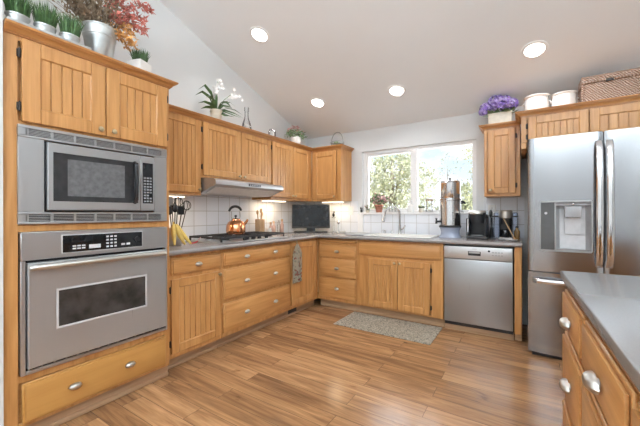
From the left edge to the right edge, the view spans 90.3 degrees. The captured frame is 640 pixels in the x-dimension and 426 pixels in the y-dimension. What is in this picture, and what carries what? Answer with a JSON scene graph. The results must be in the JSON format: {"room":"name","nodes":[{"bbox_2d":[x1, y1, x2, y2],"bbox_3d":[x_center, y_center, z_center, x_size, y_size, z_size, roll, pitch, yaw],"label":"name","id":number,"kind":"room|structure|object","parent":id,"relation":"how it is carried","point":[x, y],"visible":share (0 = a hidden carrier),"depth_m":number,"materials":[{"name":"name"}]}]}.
{"room":"kitchen","nodes":[
{"label":"kitchen","id":0,"kind":"room"},
{"bbox_2d":[0,0,3,425],"bbox_3d":[-1.859,-0.518,1.662,0.670,3.400,0.148,0,0,33],"label":"wall","id":1,"kind":"structure","parent":0,"point":[1,1],"depth_m":1.54,"materials":[{"name":"white paint"}]},
{"bbox_2d":[3,0,305,232],"bbox_3d":[-2.216,-0.809,1.874,0.160,3.983,7.200,0,0,33],"label":"wall","id":2,"kind":"structure","parent":0,"point":[177,54],"depth_m":3.15,"materials":[{"name":"white paint"}]},
{"bbox_2d":[169,104,203,195],"bbox_3d":[-1.337,-0.526,2.764,0.356,0.732,0.525,0,0,33],"label":"upper cabinet","id":3,"kind":"object","parent":2,"relation":"attached to","point":[184,124],"visible":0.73,"depth_m":2.76,"materials":[{"name":"brown wood"}]},
{"bbox_2d":[169,195,184,197],"bbox_3d":[-1.345,-0.150,2.789,0.092,0.018,0.312,0,0,33],"label":"light","id":4,"kind":"object","parent":3,"relation":"attached to","point":[180,196],"visible":0.36,"depth_m":2.84,"materials":[{"name":"white paint"}]},
{"bbox_2d":[201,115,273,183],"bbox_3d":[-0.942,-0.609,3.383,0.356,0.567,0.958,0,0,33],"label":"upper cabinet","id":5,"kind":"object","parent":2,"relation":"attached to","point":[229,151],"visible":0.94,"depth_m":3.22,"materials":[{"name":"brown wood"}]},
{"bbox_2d":[196,78,243,119],"bbox_3d":[-0.983,-1.126,3.226,0.253,0.467,0.557,0,0,33],"label":"potted orchid","id":6,"kind":"object","parent":5,"relation":"on","point":[215,112],"visible":0.98,"depth_m":3.17,"materials":[{"name":"green plant"}]},
{"bbox_2d":[201,178,282,197],"bbox_3d":[-0.874,-0.253,3.339,0.498,0.141,0.938,0,0,33],"label":"range hood","id":7,"kind":"object","parent":5,"relation":"attached to","point":[210,186],"visible":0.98,"depth_m":3.13,"materials":[{"name":"silver metal"}]},
{"bbox_2d":[242,107,251,128],"bbox_3d":[-0.817,-1.033,3.542,0.112,0.280,0.112,0,0,33],"label":"glass bottle","id":8,"kind":"object","parent":5,"relation":"on","point":[243,125],"visible":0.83,"depth_m":3.53,"materials":[{"name":"clear glass"}]},
{"bbox_2d":[169,195,306,240],"bbox_3d":[-0.917,0.045,3.743,0.010,0.458,2.628,0,0,33],"label":"backsplash","id":9,"kind":"structure","parent":2,"relation":"attached to","point":[207,214],"depth_m":3.51,"materials":[{"name":"white tile"}]},
{"bbox_2d":[252,136,312,201],"bbox_3d":[-0.456,-0.527,4.142,0.356,0.732,0.858,0,0,33],"label":"upper cabinet","id":10,"kind":"object","parent":2,"relation":"attached to","point":[291,162],"visible":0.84,"depth_m":4.01,"materials":[{"name":"brown wood"}]},
{"bbox_2d":[268,129,275,135],"bbox_3d":[-0.588,-0.964,3.900,0.092,0.140,0.092,0,0,33],"label":"glass jar","id":11,"kind":"object","parent":10,"relation":"on","point":[272,133],"visible":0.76,"depth_m":3.88,"materials":[{"name":"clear glass"}]},
{"bbox_2d":[261,200,285,201],"bbox_3d":[-0.574,-0.152,3.993,0.092,0.018,0.372,0,0,33],"label":"light","id":12,"kind":"object","parent":10,"relation":"attached to","point":[261,200],"visible":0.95,"depth_m":3.96,"materials":[{"name":"white paint"}]},
{"bbox_2d":[284,125,307,143],"bbox_3d":[-0.341,-1.037,4.310,0.276,0.286,0.353,0,0,33],"label":"flower bowl","id":13,"kind":"object","parent":10,"relation":"on","point":[298,130],"visible":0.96,"depth_m":4.25,"materials":[{"name":"white ceramic"}]},
{"bbox_2d":[290,137,300,143],"bbox_3d":[-0.329,-0.954,4.304,0.152,0.120,0.151,0,0,33],"label":"bowl","id":14,"kind":"object","parent":13,"relation":"attached to","point":[294,139],"depth_m":4.24,"materials":[{"name":"white ceramic"}]},
{"bbox_2d":[59,298,564,425],"bbox_3d":[0.214,1.227,0.321,5.920,0.100,7.520,0,0,33],"label":"floor","id":15,"kind":"structure","parent":0,"point":[302,368],"depth_m":2.21,"materials":[{"name":"brown wood"}]},
{"bbox_2d":[3,18,178,425],"bbox_3d":[-1.554,0.121,2.101,0.688,2.120,0.912,0,0,33],"label":"tall cabinet","id":16,"kind":"object","parent":15,"relation":"on","point":[52,82],"visible":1,"depth_m":1.78,"materials":[{"name":"brown wood"}]},
{"bbox_2d":[3,16,91,49],"bbox_3d":[-1.465,-0.948,1.723,0.104,0.016,0.360,0,0,33],"label":"tray","id":17,"kind":"object","parent":16,"relation":"on","point":[7,17],"visible":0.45,"depth_m":1.67,"materials":[{"name":"metal"}]},
{"bbox_2d":[3,0,34,23],"bbox_3d":[-1.537,-1.037,1.614,0.123,0.181,0.145,0,0,33],"label":"pot","id":18,"kind":"object","parent":17,"relation":"on","point":[20,10],"visible":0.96,"depth_m":1.60,"materials":[{"name":"metal"}]},
{"bbox_2d":[31,0,60,33],"bbox_3d":[-1.472,-1.037,1.713,0.131,0.181,0.138,0,0,33],"label":"pot","id":19,"kind":"object","parent":17,"relation":"on","point":[45,20],"visible":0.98,"depth_m":1.69,"materials":[{"name":"metal"}]},
{"bbox_2d":[57,10,84,42],"bbox_3d":[-1.420,-1.037,1.798,0.123,0.180,0.143,0,0,18],"label":"pot","id":20,"kind":"object","parent":17,"relation":"on","point":[69,29],"visible":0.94,"depth_m":1.78,"materials":[{"name":"metal"}]},
{"bbox_2d":[17,124,166,224],"bbox_3d":[-1.459,-0.195,2.026,0.490,0.505,0.788,0,0,33],"label":"microwave","id":21,"kind":"object","parent":16,"relation":"in","point":[57,183],"visible":1,"depth_m":1.83,"materials":[{"name":"silver metal"}]},
{"bbox_2d":[18,227,166,376],"bbox_3d":[-1.502,0.461,2.059,0.638,0.725,0.780,0,0,33],"label":"wall oven","id":22,"kind":"object","parent":16,"relation":"in","point":[81,293],"visible":1,"depth_m":1.82,"materials":[{"name":"silver metal"}]},
{"bbox_2d":[48,0,155,57],"bbox_3d":[-1.363,-1.215,2.018,0.625,0.550,0.363,0,0,-44],"label":"bucket","id":23,"kind":"object","parent":16,"relation":"on","point":[101,36],"visible":0.98,"depth_m":1.98,"materials":[{"name":"metal"}]},
{"bbox_2d":[128,46,150,71],"bbox_3d":[-1.251,-1.035,2.204,0.140,0.189,0.134,0,0,13],"label":"square planter","id":24,"kind":"object","parent":16,"relation":"on","point":[140,58],"visible":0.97,"depth_m":2.17,"materials":[{"name":"white ceramic"}]},
{"bbox_2d":[168,250,221,368],"bbox_3d":[-1.214,0.748,2.680,0.623,0.864,0.514,0,0,33],"label":"base cabinet","id":25,"kind":"object","parent":15,"relation":"on","point":[194,278],"visible":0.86,"depth_m":2.52,"materials":[{"name":"brown wood"}]},
{"bbox_2d":[169,232,521,255],"bbox_3d":[0.257,0.291,2.994,2.772,0.039,2.627,0,0,33],"label":"countertop","id":26,"kind":"structure","parent":25,"relation":"on","point":[197,247],"depth_m":3.14,"materials":[{"name":"grey stone"}]},
{"bbox_2d":[169,196,190,245],"bbox_3d":[-1.222,0.067,2.720,0.110,0.415,0.222,0,0,33],"label":"utensil crock","id":27,"kind":"object","parent":26,"relation":"on","point":[173,207],"visible":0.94,"depth_m":2.69,"materials":[{"name":"silver metal"}]},
{"bbox_2d":[171,222,191,245],"bbox_3d":[-1.116,0.162,2.559,0.078,0.187,0.161,0,0,33],"label":"banana bunch","id":28,"kind":"object","parent":26,"relation":"on","point":[175,229],"visible":1,"depth_m":2.54,"materials":[{"name":"yellow food"}]},
{"bbox_2d":[189,231,286,243],"bbox_3d":[-0.819,0.262,3.312,0.510,0.092,0.910,0,0,33],"label":"gas cooktop","id":29,"kind":"object","parent":26,"relation":"in","point":[224,238],"visible":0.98,"depth_m":3.12,"materials":[{"name":"silver metal"}]},
{"bbox_2d":[226,205,247,233],"bbox_3d":[-0.867,0.067,3.316,0.219,0.298,0.200,0,0,-4],"label":"copper kettle","id":30,"kind":"object","parent":29,"relation":"on","point":[235,226],"visible":1,"depth_m":3.25,"materials":[{"name":"orange metal"}]},
{"bbox_2d":[190,236,286,243],"bbox_3d":[-0.819,0.268,3.312,0.510,0.011,0.910,0,0,33],"label":"tray","id":31,"kind":"object","parent":29,"relation":"attached to","point":[236,240],"depth_m":3.06,"materials":[{"name":"silver metal"}]},
{"bbox_2d":[255,208,264,231],"bbox_3d":[-0.723,0.109,3.851,0.080,0.330,0.099,0,0,33],"label":"block","id":32,"kind":"object","parent":26,"relation":"on","point":[259,223],"visible":0.95,"depth_m":3.83,"materials":[{"name":"brown wood"}]},
{"bbox_2d":[272,221,275,231],"bbox_3d":[-0.596,0.189,4.097,0.048,0.168,0.048,0,0,33],"label":"bottle","id":33,"kind":"object","parent":26,"relation":"on","point":[273,225],"visible":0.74,"depth_m":4.08,"materials":[{"name":"pink glass"}]},
{"bbox_2d":[280,219,283,231],"bbox_3d":[-0.505,0.177,4.229,0.048,0.193,0.048,0,0,33],"label":"bottle","id":34,"kind":"object","parent":26,"relation":"on","point":[281,224],"visible":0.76,"depth_m":4.21,"materials":[{"name":"pink glass"}]},
{"bbox_2d":[292,205,329,232],"bbox_3d":[-0.126,0.078,4.428,0.524,0.388,0.150,0,0,0],"label":"television","id":35,"kind":"object","parent":26,"relation":"on","point":[310,217],"visible":1,"depth_m":4.39,"materials":[{"name":"black plastic"}]},
{"bbox_2d":[332,211,335,232],"bbox_3d":[0.193,0.124,4.453,0.064,0.296,0.059,0,0,19],"label":"bird figurine","id":36,"kind":"object","parent":26,"relation":"on","point":[333,214],"visible":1,"depth_m":4.45,"materials":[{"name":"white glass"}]},
{"bbox_2d":[345,232,373,235],"bbox_3d":[0.525,0.265,4.039,0.260,0.012,0.400,0,0,33],"label":"cutting board","id":37,"kind":"object","parent":26,"relation":"on","point":[357,233],"visible":0.7,"depth_m":4.01,"materials":[{"name":"grey plastic"}]},
{"bbox_2d":[382,206,405,233],"bbox_3d":[0.928,0.091,4.015,0.292,0.358,0.077,0,0,9],"label":"kitchen faucet","id":38,"kind":"object","parent":26,"relation":"on","point":[383,219],"visible":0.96,"depth_m":4.00,"materials":[{"name":"grey metal"}]},
{"bbox_2d":[363,233,439,238],"bbox_3d":[0.955,0.280,3.737,0.770,0.042,0.445,0,0,33],"label":"sink","id":39,"kind":"object","parent":26,"relation":"in","point":[374,234],"visible":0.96,"depth_m":3.82,"materials":[{"name":"white ceramic"}]},
{"bbox_2d":[373,234,431,237],"bbox_3d":[0.955,0.283,3.737,0.718,0.035,0.393,0,0,33],"label":"basin","id":40,"kind":"object","parent":39,"relation":"in","point":[378,235],"depth_m":3.82,"materials":[{"name":"white ceramic"}]},
{"bbox_2d":[435,178,461,237],"bbox_3d":[1.443,-0.060,3.539,0.237,0.658,0.238,0,0,-43],"label":"water filter","id":41,"kind":"object","parent":26,"relation":"on","point":[449,221],"visible":0.99,"depth_m":3.45,"materials":[{"name":"silver metal"}]},
{"bbox_2d":[466,210,488,239],"bbox_3d":[1.670,0.121,3.370,0.190,0.295,0.313,0,0,33],"label":"pod coffee maker","id":42,"kind":"object","parent":26,"relation":"on","point":[477,222],"visible":1,"depth_m":3.29,"materials":[{"name":"black plastic"}]},
{"bbox_2d":[489,210,492,237],"bbox_3d":[1.873,0.115,3.470,0.058,0.305,0.058,0,0,33],"label":"brush","id":43,"kind":"object","parent":26,"relation":"on","point":[490,211],"visible":0.93,"depth_m":3.46,"materials":[{"name":"black plastic"}]},
{"bbox_2d":[492,210,517,239],"bbox_3d":[1.903,0.120,3.279,0.235,0.296,0.225,0,0,33],"label":"coffee machine","id":44,"kind":"object","parent":26,"relation":"on","point":[504,233],"visible":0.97,"depth_m":3.23,"materials":[{"name":"black plastic"}]},
{"bbox_2d":[514,226,519,239],"bbox_3d":[1.960,0.200,3.168,0.050,0.135,0.050,0,0,33],"label":"bottle","id":45,"kind":"object","parent":26,"relation":"on","point":[516,232],"visible":0.82,"depth_m":3.15,"materials":[{"name":"brown plastic"}]},
{"bbox_2d":[217,241,289,347],"bbox_3d":[-0.817,0.747,3.300,0.623,0.864,0.956,0,0,33],"label":"base cabinet","id":46,"kind":"object","parent":15,"relation":"on","point":[255,280],"visible":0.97,"depth_m":3.06,"materials":[{"name":"brown wood"}]},
{"bbox_2d":[286,238,317,316],"bbox_3d":[-0.404,0.747,3.946,0.623,0.864,0.575,0,0,33],"label":"base cabinet","id":47,"kind":"object","parent":15,"relation":"on","point":[303,293],"visible":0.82,"depth_m":3.81,"materials":[{"name":"brown wood"}]},
{"bbox_2d":[288,307,295,313],"bbox_3d":[-0.320,1.128,3.682,0.002,0.044,0.160,0,0,33],"label":"vent","id":48,"kind":"object","parent":47,"relation":"attached to","point":[292,311],"depth_m":3.69,"materials":[{"name":"black plastic"}]},
{"bbox_2d":[293,241,301,282],"bbox_3d":[-0.260,0.548,3.598,0.034,0.471,0.188,0,0,33],"label":"tea towel","id":49,"kind":"object","parent":47,"relation":"hanging from","point":[297,253],"visible":1,"depth_m":3.59,"materials":[{"name":"beige fabric"}]},
{"bbox_2d":[318,238,359,311],"bbox_3d":[0.352,0.745,4.118,0.556,0.864,0.623,0,0,33],"label":"base cabinet","id":50,"kind":"object","parent":15,"relation":"on","point":[337,258],"visible":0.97,"depth_m":3.87,"materials":[{"name":"brown wood"}]},
{"bbox_2d":[333,311,441,344],"bbox_3d":[0.695,1.171,3.308,1.000,0.008,0.500,0,0,33],"label":"rug","id":51,"kind":"object","parent":15,"relation":"on","point":[401,329],"visible":1,"depth_m":3.25,"materials":[{"name":"beige carpet"}]},
{"bbox_2d":[358,240,444,326],"bbox_3d":[0.991,0.743,3.710,0.957,0.864,0.623,0,0,33],"label":"base cabinet","id":52,"kind":"object","parent":15,"relation":"on","point":[399,280],"visible":0.99,"depth_m":3.45,"materials":[{"name":"brown wood"}]},
{"bbox_2d":[444,244,513,340],"bbox_3d":[1.652,0.746,3.285,0.600,0.856,0.596,0,0,33],"label":"dishwasher","id":53,"kind":"object","parent":15,"relation":"on","point":[478,280],"visible":1,"depth_m":3.04,"materials":[{"name":"silver metal"}]},
{"bbox_2d":[514,247,521,340],"bbox_3d":[1.945,0.741,3.119,0.058,0.864,0.590,0,0,33],"label":"end panel","id":54,"kind":"object","parent":15,"relation":"on","point":[517,250],"visible":0.83,"depth_m":2.87,"materials":[{"name":"brown wood"}]},
{"bbox_2d":[559,288,587,425],"bbox_3d":[1.408,0.746,1.093,0.945,0.856,0.518,0,0,32],"label":"base cabinet","id":55,"kind":"object","parent":15,"relation":"on","point":[573,316],"visible":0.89,"depth_m":1.27,"materials":[{"name":"brown wood"}]},
{"bbox_2d":[527,127,639,359],"bbox_3d":[2.315,0.280,2.682,0.951,1.785,0.888,0,0,33],"label":"refrigerator","id":56,"kind":"object","parent":15,"relation":"on","point":[583,189],"visible":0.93,"depth_m":2.47,"materials":[{"name":"grey metal"}]},
{"bbox_2d":[582,318,639,425],"bbox_3d":[1.130,0.747,0.640,0.945,0.856,0.544,0,0,32],"label":"base cabinet","id":57,"kind":"object","parent":15,"relation":"on","point":[609,396],"visible":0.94,"depth_m":0.83,"materials":[{"name":"brown wood"}]},
{"bbox_2d":[632,401,639,425],"bbox_3d":[0.824,0.747,0.141,0.945,0.856,0.624,0,0,32],"label":"base cabinet","id":58,"kind":"object","parent":15,"relation":"on","point":[635,413],"visible":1,"depth_m":0.60,"materials":[{"name":"brown wood"}]},
{"bbox_2d":[560,271,639,391],"bbox_3d":[1.120,0.299,0.561,0.950,0.038,1.750,0,0,32],"label":"countertop","id":59,"kind":"structure","parent":58,"relation":"on","point":[611,302],"depth_m":0.94,"materials":[{"name":"grey stone"}]},
{"bbox_2d":[159,0,639,138],"bbox_3d":[0.207,-2.018,0.322,5.920,1.896,7.520,0,0,33],"label":"ceiling","id":60,"kind":"structure","parent":0,"point":[450,57],"depth_m":2.94,"materials":[{"name":"paint"}]},
{"bbox_2d":[249,26,269,42],"bbox_3d":[-0.583,-1.719,3.073,0.195,0.070,0.184,0,0,27],"label":"recessed light","id":61,"kind":"object","parent":60,"relation":"in","point":[259,34],"visible":1,"depth_m":3.07,"materials":[{"name":"white paint"}]},
{"bbox_2d":[310,97,324,107],"bbox_3d":[-0.029,-1.362,3.934,0.195,0.070,0.184,0,0,27],"label":"recessed light","id":62,"kind":"object","parent":60,"relation":"in","point":[316,102],"visible":1,"depth_m":3.93,"materials":[{"name":"white paint"}]},
{"bbox_2d":[388,85,405,96],"bbox_3d":[0.838,-1.334,3.480,0.195,0.070,0.184,0,0,27],"label":"recessed light","id":63,"kind":"object","parent":60,"relation":"in","point":[394,90],"visible":1,"depth_m":3.47,"materials":[{"name":"white paint"}]},
{"bbox_2d":[521,40,548,58],"bbox_3d":[1.817,-1.382,2.698,0.195,0.070,0.184,0,0,27],"label":"recessed light","id":64,"kind":"object","parent":60,"relation":"in","point":[534,49],"visible":1,"depth_m":2.69,"materials":[{"name":"white paint"}]},
{"bbox_2d":[306,100,577,324],"bbox_3d":[2.195,0.021,3.421,5.920,2.303,0.160,0,0,33],"label":"wall","id":65,"kind":"structure","parent":0,"point":[463,127],"depth_m":3.87,"materials":[{"name":"white paint"}]},
{"bbox_2d":[312,144,353,201],"bbox_3d":[0.171,-0.529,4.406,0.505,0.732,0.356,0,0,33],"label":"upper cabinet","id":66,"kind":"object","parent":65,"relation":"attached to","point":[332,164],"visible":1,"depth_m":4.29,"materials":[{"name":"brown wood"}]},
{"bbox_2d":[322,201,343,202],"bbox_3d":[0.178,-0.153,4.426,0.312,0.018,0.092,0,0,33],"label":"light","id":67,"kind":"object","parent":66,"relation":"attached to","point":[322,201],"visible":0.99,"depth_m":4.39,"materials":[{"name":"white paint"}]},
{"bbox_2d":[330,132,343,144],"bbox_3d":[0.236,-1.002,4.353,0.196,0.215,0.194,0,0,33],"label":"wire basket","id":68,"kind":"object","parent":66,"relation":"on","point":[335,142],"visible":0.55,"depth_m":4.32,"materials":[{"name":"silver metal"}]},
{"bbox_2d":[358,214,363,231],"bbox_3d":[0.557,0.145,4.361,0.083,0.251,0.022,0,0,33],"label":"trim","id":69,"kind":"structure","parent":65,"relation":"attached to","point":[360,216],"depth_m":4.35,"materials":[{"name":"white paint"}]},
{"bbox_2d":[360,212,468,213],"bbox_3d":[1.175,0.005,3.980,1.470,0.024,0.058,0,0,33],"label":"trim","id":70,"kind":"structure","parent":65,"relation":"attached to","point":[393,212],"depth_m":3.96,"materials":[{"name":"white paint"}]},
{"bbox_2d":[369,193,388,212],"bbox_3d":[0.792,-0.142,4.243,0.284,0.271,0.164,0,0,6],"label":"plant","id":71,"kind":"object","parent":70,"relation":"on","point":[381,199],"visible":1,"depth_m":4.22,"materials":[{"name":"green plant"}]},
{"bbox_2d":[407,200,413,211],"bbox_3d":[1.143,-0.087,4.023,0.076,0.160,0.076,0,0,33],"label":"bottle","id":72,"kind":"object","parent":70,"relation":"on","point":[410,207],"visible":0.92,"depth_m":4.00,"materials":[{"name":"ceramic"}]},
{"bbox_2d":[418,206,423,211],"bbox_3d":[1.258,-0.052,3.955,0.089,0.089,0.063,0,0,33],"label":"succulent","id":73,"kind":"object","parent":70,"relation":"on","point":[421,208],"visible":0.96,"depth_m":3.94,"materials":[{"name":"white ceramic"}]},
{"bbox_2d":[425,199,432,211],"bbox_3d":[1.339,-0.089,3.903,0.094,0.162,0.093,0,0,33],"label":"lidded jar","id":74,"kind":"object","parent":70,"relation":"on","point":[426,200],"visible":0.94,"depth_m":3.88,"materials":[{"name":"clear glass"}]},
{"bbox_2d":[307,197,523,237],"bbox_3d":[0.970,0.053,4.104,2.800,0.433,0.010,0,0,33],"label":"backsplash","id":75,"kind":"structure","parent":65,"relation":"attached to","point":[424,224],"depth_m":4.01,"materials":[{"name":"white tile"}]},
{"bbox_2d":[348,206,352,214],"bbox_3d":[0.430,-0.033,4.438,0.075,0.116,0.008,0,0,33],"label":"wall outlet","id":76,"kind":"object","parent":75,"relation":"attached to","point":[350,208],"visible":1,"depth_m":4.44,"materials":[{"name":"white plastic"}]},
{"bbox_2d":[488,205,495,214],"bbox_3d":[1.891,-0.032,3.503,0.075,0.116,0.008,0,0,33],"label":"wall outlet","id":77,"kind":"object","parent":75,"relation":"attached to","point":[490,207],"visible":0.69,"depth_m":3.50,"materials":[{"name":"white plastic"}]},
{"bbox_2d":[363,140,475,212],"bbox_3d":[1.204,-0.421,4.026,1.410,0.832,0.068,0,0,33],"label":"window","id":78,"kind":"structure","parent":65,"relation":"in","point":[413,150],"depth_m":4.00,"materials":[{"name":"white paint"}]},
{"bbox_2d":[479,120,520,197],"bbox_3d":[1.874,-0.534,3.317,0.362,0.730,0.356,0,0,33],"label":"upper cabinet","id":79,"kind":"object","parent":65,"relation":"attached to","point":[502,140],"visible":0.99,"depth_m":3.19,"materials":[{"name":"brown wood"}]},
{"bbox_2d":[478,95,518,123],"bbox_3d":[1.835,-1.053,3.278,0.364,0.309,0.195,0,0,33],"label":"potted flowers","id":80,"kind":"object","parent":79,"relation":"on","point":[502,102],"visible":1,"depth_m":3.24,"materials":[{"name":"purple plant"}]},
{"bbox_2d":[515,94,639,158],"bbox_3d":[2.387,-0.736,2.805,1.130,0.327,0.664,0,0,33],"label":"upper cabinet","id":81,"kind":"object","parent":65,"relation":"attached to","point":[621,112],"visible":0.8,"depth_m":2.61,"materials":[{"name":"brown wood"}]},
{"bbox_2d":[522,93,550,109],"bbox_3d":[2.004,-0.986,2.948,0.200,0.174,0.200,0,0,-12],"label":"pot","id":82,"kind":"object","parent":81,"relation":"on","point":[535,101],"visible":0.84,"depth_m":2.87,"materials":[{"name":"ceramic"}]},
{"bbox_2d":[550,90,578,105],"bbox_3d":[2.174,-0.980,2.839,0.188,0.160,0.188,0,0,-12],"label":"pot","id":83,"kind":"object","parent":81,"relation":"on","point":[569,96],"visible":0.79,"depth_m":2.77,"materials":[{"name":"ceramic"}]},
{"bbox_2d":[578,67,639,102],"bbox_3d":[2.459,-1.034,2.724,0.373,0.268,0.248,0,0,33],"label":"basket","id":84,"kind":"object","parent":81,"relation":"on","point":[624,82],"visible":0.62,"depth_m":2.63,"materials":[{"name":"wicker"}]},
{"label":"outside","id":85,"kind":"structure","parent":0,"visible":0},
{"bbox_3d":[7.884,2.162,17.497,80.000,0.400,90.000,0,0,33],"label":"ground","id":86,"kind":"structure","parent":85,"visible":0},
{"bbox_2d":[369,153,438,209],"bbox_3d":[3.058,-0.602,14.306,4.437,5.158,2.762,0,0,33],"label":"oak tree","id":87,"kind":"object","parent":86,"relation":"on","point":[385,184],"visible":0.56,"depth_m":13.85,"materials":[{"name":"green plant"}]},
{"bbox_2d":[431,152,467,191],"bbox_3d":[4.428,-0.052,10.836,0.986,4.043,0.983,0,0,-11],"label":"young tree","id":88,"kind":"object","parent":86,"relation":"on","point":[447,175],"visible":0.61,"depth_m":10.87,"materials":[{"name":"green plant"}]},
{"bbox_2d":[434,181,472,209],"bbox_3d":[6.766,0.206,15.215,3.066,3.532,1.882,0,0,23],"label":"oak tree","id":89,"kind":"object","parent":86,"relation":"on","point":[463,184],"visible":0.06,"depth_m":14.90,"materials":[{"name":"green plant"}]},
{"bbox_2d":[460,146,472,209],"bbox_3d":[5.288,-0.605,10.329,1.528,5.146,1.269,0,0,33],"label":"birch tree","id":90,"kind":"object","parent":86,"relation":"on","point":[468,150],"visible":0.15,"depth_m":10.49,"materials":[{"name":"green plant"}]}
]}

